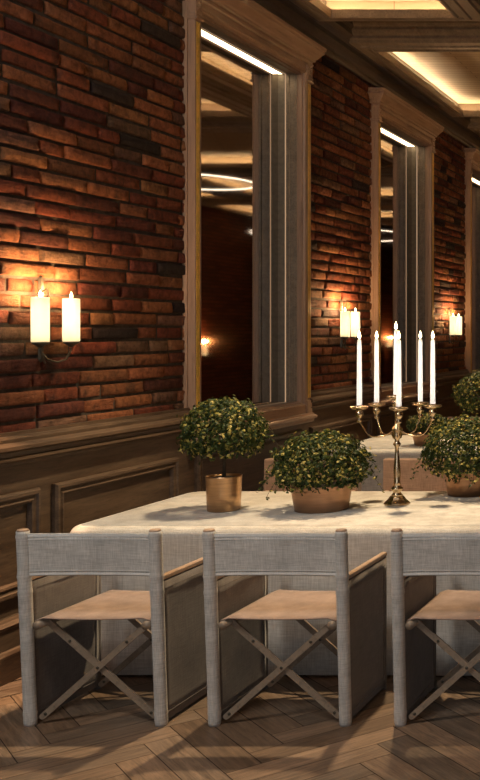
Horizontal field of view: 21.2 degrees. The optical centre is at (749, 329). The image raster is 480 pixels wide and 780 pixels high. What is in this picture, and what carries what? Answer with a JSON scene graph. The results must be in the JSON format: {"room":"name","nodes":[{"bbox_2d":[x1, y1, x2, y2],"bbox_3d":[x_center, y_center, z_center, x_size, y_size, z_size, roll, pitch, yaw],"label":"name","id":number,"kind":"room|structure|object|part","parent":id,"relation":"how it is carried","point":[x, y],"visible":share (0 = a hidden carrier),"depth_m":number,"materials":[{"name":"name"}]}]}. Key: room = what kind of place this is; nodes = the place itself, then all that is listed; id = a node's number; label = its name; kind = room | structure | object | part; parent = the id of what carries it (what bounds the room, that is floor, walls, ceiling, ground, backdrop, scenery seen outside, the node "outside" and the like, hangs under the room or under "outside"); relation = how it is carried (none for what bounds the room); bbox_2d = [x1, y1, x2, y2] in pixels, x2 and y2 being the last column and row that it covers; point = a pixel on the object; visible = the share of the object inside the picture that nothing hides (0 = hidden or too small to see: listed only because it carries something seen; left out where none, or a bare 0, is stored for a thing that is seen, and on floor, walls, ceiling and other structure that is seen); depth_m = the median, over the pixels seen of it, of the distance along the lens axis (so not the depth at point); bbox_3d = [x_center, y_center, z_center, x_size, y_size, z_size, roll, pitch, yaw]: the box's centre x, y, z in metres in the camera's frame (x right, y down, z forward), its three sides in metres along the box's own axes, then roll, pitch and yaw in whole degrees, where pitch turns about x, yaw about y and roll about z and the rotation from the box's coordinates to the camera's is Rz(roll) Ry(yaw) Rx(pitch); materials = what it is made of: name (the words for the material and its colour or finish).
{"room":"restaurant","nodes":[
{"label":"restaurant","id":0,"kind":"room"},
{"bbox_2d":[0,0,468,432],"bbox_3d":[-3.782,-0.543,16.900,0.065,4.600,40.200,0,0,0],"label":"wall","id":1,"kind":"structure","parent":0,"point":[92,108],"depth_m":6.26,"materials":[{"name":"brick"}]},
{"bbox_2d":[0,612,21,686],"bbox_3d":[-3.725,1.602,16.900,0.070,0.310,40.200,0,0,0],"label":"baseboard","id":2,"kind":"structure","parent":1,"relation":"attached to","point":[10,655],"depth_m":5.23,"materials":[{"name":"brown wood"}]},
{"bbox_2d":[31,276,79,363],"bbox_3d":[-3.695,-0.056,5.530,0.125,0.465,0.326,0,0,0],"label":"wall sconce","id":3,"kind":"object","parent":1,"relation":"attached to","point":[40,345],"visible":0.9,"depth_m":5.52,"materials":[{"name":"black metal"}]},
{"bbox_2d":[31,290,49,341],"bbox_3d":[-3.672,-0.072,5.407,0.082,0.269,0.082,0,0,0],"label":"pillar candle","id":4,"kind":"object","parent":3,"relation":"on","point":[40,306],"visible":1,"depth_m":5.37,"materials":[{"name":"beige wax"}]},
{"bbox_3d":[-3.709,0.119,5.446,0.079,0.115,0.186,0,0,-44],"label":"arm","id":5,"kind":"part","parent":3,"relation":"part of"},
{"bbox_3d":[-3.732,-0.058,5.530,0.051,0.460,0.032,0,0,0],"label":"plate","id":6,"kind":"part","parent":3,"relation":"part of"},
{"bbox_3d":[-3.709,0.119,5.614,0.079,0.115,0.186,0,0,44],"label":"arm","id":7,"kind":"part","parent":3,"relation":"part of"},
{"bbox_2d":[62,292,79,341],"bbox_3d":[-3.672,-0.072,5.653,0.082,0.269,0.082,0,0,0],"label":"pillar candle","id":8,"kind":"object","parent":3,"relation":"on","point":[70,306],"visible":1,"depth_m":5.62,"materials":[{"name":"beige wax"}]},
{"bbox_2d":[0,369,472,467],"bbox_3d":[-3.715,0.637,16.900,0.080,0.240,40.200,0,0,0],"label":"trim","id":9,"kind":"structure","parent":1,"relation":"attached to","point":[44,443],"depth_m":6.05,"materials":[{"name":"brown wood"}]},
{"bbox_2d":[0,384,479,618],"bbox_3d":[-3.734,1.217,16.900,0.032,1.080,40.200,0,0,0],"label":"wainscoting","id":10,"kind":"structure","parent":1,"relation":"attached to","point":[60,494],"depth_m":6.22,"materials":[{"name":"brown wood"}]},
{"bbox_2d":[182,0,326,442],"bbox_3d":[-3.765,-0.811,7.890,0.321,3.167,2.020,0,0,0],"label":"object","id":11,"kind":"object","parent":1,"relation":"attached to","point":[248,77],"visible":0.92,"depth_m":8.08,"materials":[{"name":"brown glass"}]},
{"bbox_2d":[201,33,277,412],"bbox_3d":[-3.925,-0.764,7.880,0.001,2.748,1.640,0,0,0],"label":"mirror glass","id":12,"kind":"object","parent":11,"relation":"attached to","point":[239,95],"depth_m":8.02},
{"bbox_3d":[-3.780,-0.764,7.880,0.160,2.800,1.692,0,0,0],"label":"frame moulding","id":13,"kind":"part","parent":11,"relation":"part of","materials":[{"name":"wood"}]},
{"bbox_3d":[-3.729,0.703,7.890,0.142,0.138,1.904,0,0,0],"label":"sill","id":14,"kind":"part","parent":11,"relation":"part of","materials":[{"name":"wood"}]},
{"bbox_3d":[-3.703,-2.307,7.890,0.195,0.177,2.020,0,0,0],"label":"cornice","id":15,"kind":"part","parent":11,"relation":"part of","materials":[{"name":"wood"}]},
{"bbox_2d":[340,299,357,348],"bbox_3d":[-3.695,-0.056,9.600,0.125,0.465,0.326,0,0,0],"label":"wall sconce","id":16,"kind":"object","parent":1,"relation":"attached to","point":[341,301],"visible":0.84,"depth_m":9.59,"materials":[{"name":"black metal"}]},
{"bbox_3d":[-3.732,-0.058,9.600,0.051,0.460,0.032,0,0,0],"label":"plate","id":17,"kind":"part","parent":16,"relation":"part of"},
{"bbox_2d":[340,308,349,336],"bbox_3d":[-3.672,-0.072,9.477,0.082,0.269,0.082,0,0,0],"label":"pillar candle","id":18,"kind":"object","parent":16,"relation":"on","point":[344,315],"visible":1,"depth_m":9.45,"materials":[{"name":"beige wax"}]},
{"bbox_3d":[-3.709,0.119,9.516,0.079,0.115,0.186,0,0,-44],"label":"arm","id":19,"kind":"part","parent":16,"relation":"part of"},
{"bbox_3d":[-3.709,0.119,9.684,0.079,0.115,0.186,0,0,44],"label":"arm","id":20,"kind":"part","parent":16,"relation":"part of"},
{"bbox_2d":[351,308,359,336],"bbox_3d":[-3.672,-0.072,9.723,0.082,0.269,0.082,0,0,0],"label":"pillar candle","id":21,"kind":"object","parent":16,"relation":"on","point":[355,316],"visible":0.92,"depth_m":9.69,"materials":[{"name":"beige wax"}]},
{"bbox_2d":[253,0,479,150],"bbox_3d":[-3.685,-2.613,16.900,0.230,0.340,40.200,0,0,0],"label":"trim","id":22,"kind":"structure","parent":1,"relation":"attached to","point":[334,36],"depth_m":9.92,"materials":[{"name":"brown wood"}]},
{"bbox_2d":[367,87,443,407],"bbox_3d":[-3.765,-0.811,11.320,0.321,3.167,2.020,0,0,0],"label":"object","id":23,"kind":"object","parent":1,"relation":"attached to","point":[403,136],"visible":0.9,"depth_m":11.64,"materials":[{"name":"brown wood"}]},
{"bbox_2d":[381,130,411,385],"bbox_3d":[-3.925,-0.764,11.310,0.001,2.748,1.640,0,0,0],"label":"mirror glass","id":24,"kind":"object","parent":23,"relation":"attached to","point":[396,155],"depth_m":11.57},
{"bbox_3d":[-3.729,0.703,11.320,0.142,0.138,1.904,0,0,0],"label":"sill","id":25,"kind":"part","parent":23,"relation":"part of","materials":[{"name":"wood"}]},
{"bbox_3d":[-3.703,-2.307,11.320,0.195,0.177,2.020,0,0,0],"label":"cornice","id":26,"kind":"part","parent":23,"relation":"part of","materials":[{"name":"wood"}]},
{"bbox_3d":[-3.780,-0.764,11.310,0.160,2.800,1.692,0,0,0],"label":"frame moulding","id":27,"kind":"part","parent":23,"relation":"part of","materials":[{"name":"wood"}]},
{"bbox_2d":[449,307,461,343],"bbox_3d":[-3.695,-0.056,13.050,0.125,0.465,0.326,0,0,0],"label":"wall sconce","id":28,"kind":"object","parent":1,"relation":"attached to","point":[458,336],"visible":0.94,"depth_m":13.04,"materials":[{"name":"black metal"}]},
{"bbox_3d":[-3.732,-0.058,13.050,0.051,0.460,0.032,0,0,0],"label":"plate","id":29,"kind":"part","parent":28,"relation":"part of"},
{"bbox_2d":[450,314,456,334],"bbox_3d":[-3.672,-0.072,12.927,0.082,0.269,0.082,0,0,0],"label":"pillar candle","id":30,"kind":"object","parent":28,"relation":"on","point":[453,319],"visible":1,"depth_m":12.89,"materials":[{"name":"beige wax"}]},
{"bbox_2d":[457,314,461,334],"bbox_3d":[-3.672,-0.072,13.173,0.082,0.269,0.082,0,0,0],"label":"pillar candle","id":31,"kind":"object","parent":28,"relation":"on","point":[459,318],"visible":0.84,"depth_m":13.14,"materials":[{"name":"beige wax"}]},
{"bbox_2d":[463,148,479,386],"bbox_3d":[-3.765,-0.811,14.750,0.321,3.167,2.020,0,0,0],"label":"wall mirror","id":32,"kind":"object","parent":1,"relation":"attached to","point":[472,155],"visible":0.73,"depth_m":14.00,"materials":[{"name":"brown wood"}]},
{"bbox_3d":[-3.703,-2.307,14.750,0.195,0.177,2.020,0,0,0],"label":"cornice","id":33,"kind":"part","parent":32,"relation":"part of","materials":[{"name":"wood"}]},
{"bbox_2d":[472,180,479,371],"bbox_3d":[-3.925,-0.764,14.740,0.001,2.748,1.640,0,0,0],"label":"mirror glass","id":34,"kind":"object","parent":32,"relation":"attached to","point":[475,185],"depth_m":14.94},
{"bbox_3d":[-3.780,-0.764,14.740,0.160,2.800,1.692,0,0,0],"label":"frame moulding","id":35,"kind":"part","parent":32,"relation":"part of","materials":[{"name":"wood"}]},
{"bbox_2d":[0,675,479,779],"bbox_3d":[0.000,1.760,16.860,7.800,0.006,40.682,0,0,0],"label":"floor","id":36,"kind":"structure","parent":0,"point":[282,732],"depth_m":4.48,"materials":[{"name":"brown wood"}]},
{"bbox_2d":[15,528,206,726],"bbox_3d":[-2.908,1.317,4.856,0.642,0.881,0.572,0,0,0],"label":"chair","id":37,"kind":"object","parent":36,"relation":"on","point":[62,606],"visible":0.93,"depth_m":4.68,"materials":[{"name":"fabric"}]},
{"bbox_3d":[-3.199,1.321,4.621,0.060,0.872,0.103,0,0,0],"label":"post","id":38,"kind":"part","parent":37,"relation":"part of","materials":[{"name":"fabric"}]},
{"bbox_3d":[-3.148,1.305,4.871,0.038,0.037,0.522,0,0,0],"label":"seat rail","id":39,"kind":"part","parent":37,"relation":"part of","materials":[{"name":"brown wood"}]},
{"bbox_3d":[-3.199,1.428,4.871,0.034,0.622,0.502,0,0,0],"label":"panel","id":40,"kind":"part","parent":37,"relation":"part of","materials":[{"name":"fabric"}]},
{"bbox_3d":[-2.908,0.990,4.607,0.566,0.190,0.032,0,0,0],"label":"backrest","id":41,"kind":"part","parent":37,"relation":"part of","materials":[{"name":"fabric"}]},
{"bbox_3d":[-2.908,1.282,4.874,0.512,0.017,0.500,0,0,0],"label":"seat","id":42,"kind":"part","parent":37,"relation":"part of","materials":[{"name":"fabric"}]},
{"bbox_3d":[-3.199,1.435,5.122,0.032,0.645,0.036,0,0,0],"label":"post","id":43,"kind":"part","parent":37,"relation":"part of","materials":[{"name":"wood"}]},
{"bbox_3d":[-2.668,1.305,4.871,0.038,0.037,0.522,0,0,0],"label":"seat rail","id":44,"kind":"part","parent":37,"relation":"part of","materials":[{"name":"brown wood"}]},
{"bbox_3d":[-2.617,1.321,4.621,0.060,0.872,0.103,0,0,0],"label":"post","id":45,"kind":"part","parent":37,"relation":"part of","materials":[{"name":"fabric"}]},
{"bbox_3d":[-2.617,1.101,4.888,0.026,0.022,0.508,0,0,0],"label":"armrest","id":46,"kind":"part","parent":37,"relation":"part of","materials":[{"name":"orange wood"}]},
{"bbox_3d":[-2.617,1.428,4.871,0.033,0.622,0.502,0,0,0],"label":"panel","id":47,"kind":"part","parent":37,"relation":"part of","materials":[{"name":"fabric"}]},
{"bbox_2d":[202,528,386,726],"bbox_3d":[-2.089,1.317,4.856,0.642,0.881,0.572,0,0,0],"label":"chair","id":48,"kind":"object","parent":36,"relation":"on","point":[238,605],"visible":1,"depth_m":4.67,"materials":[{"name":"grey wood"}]},
{"bbox_3d":[-2.380,1.321,4.621,0.060,0.872,0.103,0,0,0],"label":"post","id":49,"kind":"part","parent":48,"relation":"part of","materials":[{"name":"fabric"}]},
{"bbox_3d":[-2.329,1.305,4.871,0.038,0.037,0.522,0,0,0],"label":"seat rail","id":50,"kind":"part","parent":48,"relation":"part of","materials":[{"name":"brown wood"}]},
{"bbox_3d":[-2.380,1.428,4.871,0.034,0.622,0.502,0,0,0],"label":"panel","id":51,"kind":"part","parent":48,"relation":"part of","materials":[{"name":"fabric"}]},
{"bbox_3d":[-2.380,1.435,5.122,0.032,0.645,0.036,0,0,0],"label":"post","id":52,"kind":"part","parent":48,"relation":"part of","materials":[{"name":"fabric"}]},
{"bbox_3d":[-2.089,0.990,4.607,0.566,0.190,0.032,0,0,0],"label":"backrest","id":53,"kind":"part","parent":48,"relation":"part of","materials":[{"name":"fabric"}]},
{"bbox_3d":[-2.089,1.282,4.874,0.512,0.017,0.500,0,0,0],"label":"seat","id":54,"kind":"part","parent":48,"relation":"part of","materials":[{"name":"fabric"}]},
{"bbox_3d":[-1.849,1.305,4.871,0.038,0.037,0.522,0,0,0],"label":"seat rail","id":55,"kind":"part","parent":48,"relation":"part of","materials":[{"name":"brown wood"}]},
{"bbox_3d":[-1.798,1.321,4.621,0.060,0.872,0.103,0,0,0],"label":"post","id":56,"kind":"part","parent":48,"relation":"part of","materials":[{"name":"fabric"}]},
{"bbox_3d":[-1.798,1.428,4.871,0.033,0.622,0.502,0,0,0],"label":"panel","id":57,"kind":"part","parent":48,"relation":"part of","materials":[{"name":"fabric"}]},
{"bbox_3d":[-1.798,1.101,4.888,0.026,0.022,0.508,0,0,0],"label":"armrest","id":58,"kind":"part","parent":48,"relation":"part of","materials":[{"name":"orange wood"}]},
{"bbox_3d":[-1.798,1.435,5.122,0.032,0.645,0.036,0,0,0],"label":"post","id":59,"kind":"part","parent":48,"relation":"part of","materials":[{"name":"fabric"}]},
{"bbox_2d":[264,458,361,490],"bbox_3d":[-2.985,1.319,6.888,0.642,0.877,0.577,0,0,0],"label":"chair","id":60,"kind":"object","parent":36,"relation":"on","point":[268,461],"visible":0.05,"depth_m":7.11,"materials":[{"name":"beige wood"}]},
{"bbox_2d":[383,458,457,490],"bbox_3d":[-2.175,1.319,6.888,0.642,0.877,0.577,0,0,0],"label":"chair","id":61,"kind":"object","parent":36,"relation":"on","point":[420,482],"visible":0.05,"depth_m":7.11,"materials":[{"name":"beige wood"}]},
{"bbox_2d":[390,528,479,726],"bbox_3d":[-1.263,1.317,4.856,0.642,0.881,0.572,0,0,0],"label":"chair","id":62,"kind":"object","parent":36,"relation":"on","point":[417,559],"visible":1,"depth_m":4.66,"materials":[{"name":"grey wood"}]},
{"bbox_3d":[-1.554,1.321,4.621,0.060,0.872,0.103,0,0,0],"label":"post","id":63,"kind":"part","parent":62,"relation":"part of","materials":[{"name":"fabric"}]},
{"bbox_3d":[-1.503,1.305,4.871,0.038,0.037,0.522,0,0,0],"label":"seat rail","id":64,"kind":"part","parent":62,"relation":"part of","materials":[{"name":"brown wood"}]},
{"bbox_3d":[-1.554,1.428,4.871,0.034,0.622,0.502,0,0,0],"label":"panel","id":65,"kind":"part","parent":62,"relation":"part of","materials":[{"name":"fabric"}]},
{"bbox_3d":[-1.554,1.435,5.122,0.032,0.645,0.036,0,0,0],"label":"post","id":66,"kind":"part","parent":62,"relation":"part of","materials":[{"name":"fabric"}]},
{"bbox_3d":[-1.263,0.990,4.607,0.566,0.190,0.032,0,0,0],"label":"backrest","id":67,"kind":"part","parent":62,"relation":"part of","materials":[{"name":"fabric"}]},
{"bbox_3d":[-1.263,1.282,4.874,0.512,0.017,0.500,0,0,0],"label":"seat","id":68,"kind":"part","parent":62,"relation":"part of","materials":[{"name":"fabric"}]},
{"bbox_2d":[447,417,479,434],"bbox_3d":[-2.740,1.319,10.319,0.642,0.877,0.577,0,0,0],"label":"chair","id":69,"kind":"object","parent":36,"relation":"on","point":[471,418],"visible":0.03,"depth_m":10.54,"materials":[{"name":"orange wood"}]},
{"bbox_3d":[-1.685,1.382,5.905,3.430,0.749,1.110,0,0,0],"label":"dining table","id":70,"kind":"object","parent":36,"relation":"on","visible":0},
{"bbox_2d":[70,491,479,675],"bbox_3d":[-1.696,1.373,5.905,3.598,0.745,1.268,0,0,0],"label":"tablecloth","id":71,"kind":"object","parent":70,"relation":"on","point":[182,520],"visible":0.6,"depth_m":5.29,"materials":[{"name":"fabric"}]},
{"bbox_2d":[176,394,282,512],"bbox_3d":[-2.871,0.679,5.796,0.569,0.642,0.492,0,0,12],"label":"potted plant","id":72,"kind":"object","parent":71,"relation":"on","point":[223,491],"visible":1,"depth_m":5.71,"materials":[{"name":"green plant"}]},
{"bbox_3d":[-2.907,0.672,5.817,0.334,0.312,0.292,0,0,37],"label":"stem","id":73,"kind":"part","parent":72,"relation":"part of","materials":[{"name":"green plant"}]},
{"bbox_3d":[-2.920,0.904,5.800,0.188,0.192,0.188,0,0,0],"label":"pot","id":74,"kind":"part","parent":72,"relation":"part of","materials":[{"name":"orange metal"}]},
{"bbox_2d":[257,428,384,513],"bbox_3d":[-2.388,0.772,5.821,0.644,0.456,0.600,0,0,-30],"label":"potted plant","id":75,"kind":"object","parent":71,"relation":"on","point":[311,493],"visible":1,"depth_m":5.69,"materials":[{"name":"green plant"}]},
{"bbox_3d":[-2.385,0.927,5.820,0.328,0.145,0.328,0,0,0],"label":"pot","id":76,"kind":"part","parent":75,"relation":"part of","materials":[{"name":"orange metal"}]},
{"bbox_3d":[-2.381,0.783,5.813,0.393,0.188,0.381,0,0,11],"label":"stem","id":77,"kind":"part","parent":75,"relation":"part of","materials":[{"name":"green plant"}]},
{"bbox_2d":[350,395,441,505],"bbox_3d":[-2.010,0.685,5.997,0.483,0.629,0.497,0,0,0],"label":"candelabra","id":78,"kind":"object","parent":71,"relation":"on","point":[397,498],"visible":0.95,"depth_m":5.98,"materials":[{"name":"gold metal"}]},
{"bbox_2d":[357,331,361,404],"bbox_3d":[-2.200,0.223,5.885,0.029,0.435,0.028,0,0,0],"label":"taper candle","id":79,"kind":"object","parent":78,"relation":"on","point":[359,346],"visible":0.98,"depth_m":5.88,"materials":[{"name":"white wax"}]},
{"bbox_2d":[350,405,368,422],"bbox_3d":[-2.200,0.472,5.885,0.102,0.097,0.102,0,0,0],"label":"candle cup","id":80,"kind":"object","parent":78,"relation":"on","point":[359,413],"depth_m":5.87,"materials":[{"name":"gold metal"}]},
{"bbox_2d":[374,331,378,401],"bbox_3d":[-2.190,0.223,6.129,0.029,0.435,0.028,0,0,0],"label":"taper candle","id":81,"kind":"object","parent":78,"relation":"on","point":[376,352],"visible":1,"depth_m":6.12,"materials":[{"name":"white wax"}]},
{"bbox_3d":[-2.114,0.558,5.942,0.214,0.107,0.008,0,0,-34],"label":"arm","id":82,"kind":"part","parent":78,"relation":"part of","materials":[{"name":"gold metal"}]},
{"bbox_2d":[368,402,385,418],"bbox_3d":[-2.190,0.472,6.129,0.102,0.097,0.102,0,0,0],"label":"candle cup","id":83,"kind":"object","parent":78,"relation":"on","point":[376,410],"depth_m":6.11,"materials":[{"name":"gold metal"}]},
{"bbox_3d":[-2.109,0.558,6.065,0.214,0.107,0.008,0,0,38],"label":"arm","id":84,"kind":"part","parent":78,"relation":"part of","materials":[{"name":"gold metal"}]},
{"bbox_2d":[393,323,397,394],"bbox_3d":[-2.033,0.170,6.000,0.029,0.435,0.028,0,0,0],"label":"taper candle","id":85,"kind":"object","parent":78,"relation":"on","point":[395,326],"visible":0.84,"depth_m":5.99,"materials":[{"name":"white wax"}]},
{"bbox_2d":[387,395,404,406],"bbox_3d":[-2.033,0.419,6.000,0.102,0.097,0.102,0,0,0],"label":"candle cup","id":86,"kind":"object","parent":78,"relation":"on","point":[393,397],"depth_m":5.98,"materials":[{"name":"gold metal"}]},
{"bbox_3d":[-2.027,0.669,6.000,0.072,0.562,0.072,0,0,0],"label":"stem","id":87,"kind":"part","parent":78,"relation":"part of","materials":[{"name":"gold metal"}]},
{"bbox_2d":[389,406,407,423],"bbox_3d":[-1.949,0.472,5.800,0.102,0.097,0.102,0,0,0],"label":"candle cup","id":88,"kind":"object","parent":78,"relation":"on","point":[398,414],"depth_m":5.78,"materials":[{"name":"gold metal"}]},
{"bbox_2d":[396,332,401,406],"bbox_3d":[-1.949,0.223,5.800,0.029,0.435,0.028,0,0,0],"label":"taper candle","id":89,"kind":"object","parent":78,"relation":"on","point":[398,363],"visible":0.99,"depth_m":5.79,"materials":[{"name":"white wax"}]},
{"bbox_3d":[-1.990,0.558,6.098,0.008,0.107,0.214,0,0,20],"label":"arm","id":90,"kind":"part","parent":78,"relation":"part of","materials":[{"name":"gold metal"}]},
{"bbox_3d":[-1.922,0.558,5.996,0.214,0.107,0.008,0,0,2],"label":"arm","id":91,"kind":"part","parent":78,"relation":"part of","materials":[{"name":"gold metal"}]},
{"bbox_2d":[418,331,422,401],"bbox_3d":[-1.954,0.223,6.195,0.029,0.435,0.028,0,0,0],"label":"taper candle","id":92,"kind":"object","parent":78,"relation":"on","point":[420,359],"visible":1,"depth_m":6.18,"materials":[{"name":"white wax"}]},
{"bbox_2d":[412,402,428,417],"bbox_3d":[-1.954,0.472,6.195,0.102,0.097,0.102,0,0,0],"label":"candle cup","id":93,"kind":"object","parent":78,"relation":"on","point":[420,409],"depth_m":6.18,"materials":[{"name":"gold metal"}]},
{"bbox_2d":[430,331,434,403],"bbox_3d":[-1.819,0.223,5.991,0.029,0.435,0.028,0,0,0],"label":"taper candle","id":94,"kind":"object","parent":78,"relation":"on","point":[432,361],"visible":0.99,"depth_m":5.98,"materials":[{"name":"white wax"}]},
{"bbox_2d":[423,404,441,420],"bbox_3d":[-1.819,0.472,5.991,0.102,0.097,0.102,0,0,0],"label":"candle cup","id":95,"kind":"object","parent":78,"relation":"on","point":[432,412],"depth_m":5.97,"materials":[{"name":"gold metal"}]},
{"bbox_2d":[410,413,479,496],"bbox_3d":[-1.663,0.750,6.374,0.689,0.499,0.698,0,0,30],"label":"potted plant","id":96,"kind":"object","parent":71,"relation":"on","point":[462,478],"visible":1,"depth_m":6.20,"materials":[{"name":"green plant"}]},
{"bbox_3d":[-1.701,0.770,6.352,0.431,0.205,0.418,0,0,11],"label":"stem","id":97,"kind":"part","parent":96,"relation":"part of","materials":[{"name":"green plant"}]},
{"bbox_3d":[-1.705,0.925,6.360,0.304,0.150,0.304,0,0,0],"label":"pot","id":98,"kind":"part","parent":96,"relation":"part of","materials":[{"name":"orange metal"}]},
{"bbox_3d":[-1.725,1.382,9.335,3.510,0.749,1.090,0,0,0],"label":"dining table","id":99,"kind":"object","parent":36,"relation":"on","visible":0},
{"bbox_2d":[330,435,479,490],"bbox_3d":[-1.724,1.371,9.335,3.665,0.749,1.252,0,0,0],"label":"tablecloth","id":100,"kind":"object","parent":99,"relation":"on","point":[383,448],"visible":0.22,"depth_m":8.73,"materials":[{"name":"fabric"}]},
{"bbox_2d":[406,412,447,445],"bbox_3d":[-2.797,0.847,9.051,0.370,0.297,0.375,0,0,0],"label":"potted plant","id":101,"kind":"object","parent":100,"relation":"on","point":[418,441],"visible":0.67,"depth_m":8.95,"materials":[{"name":"green plant"}]},
{"bbox_3d":[-2.800,0.946,9.050,0.244,0.100,0.244,0,0,0],"label":"pot","id":102,"kind":"part","parent":101,"relation":"part of","materials":[{"name":"orange metal"}]},
{"bbox_2d":[449,369,479,441],"bbox_3d":[-2.386,0.664,9.339,0.569,0.663,0.587,0,0,0],"label":"potted plant","id":103,"kind":"object","parent":100,"relation":"on","point":[469,405],"visible":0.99,"depth_m":9.24,"materials":[{"name":"green plant"}]},
{"bbox_2d":[290,0,479,135],"bbox_3d":[0.000,-2.686,16.900,7.800,0.196,40.200,0,0,0],"label":"ceiling","id":104,"kind":"structure","parent":0,"point":[439,39],"depth_m":9.52,"materials":[{"name":"brown wood"}]}
]}

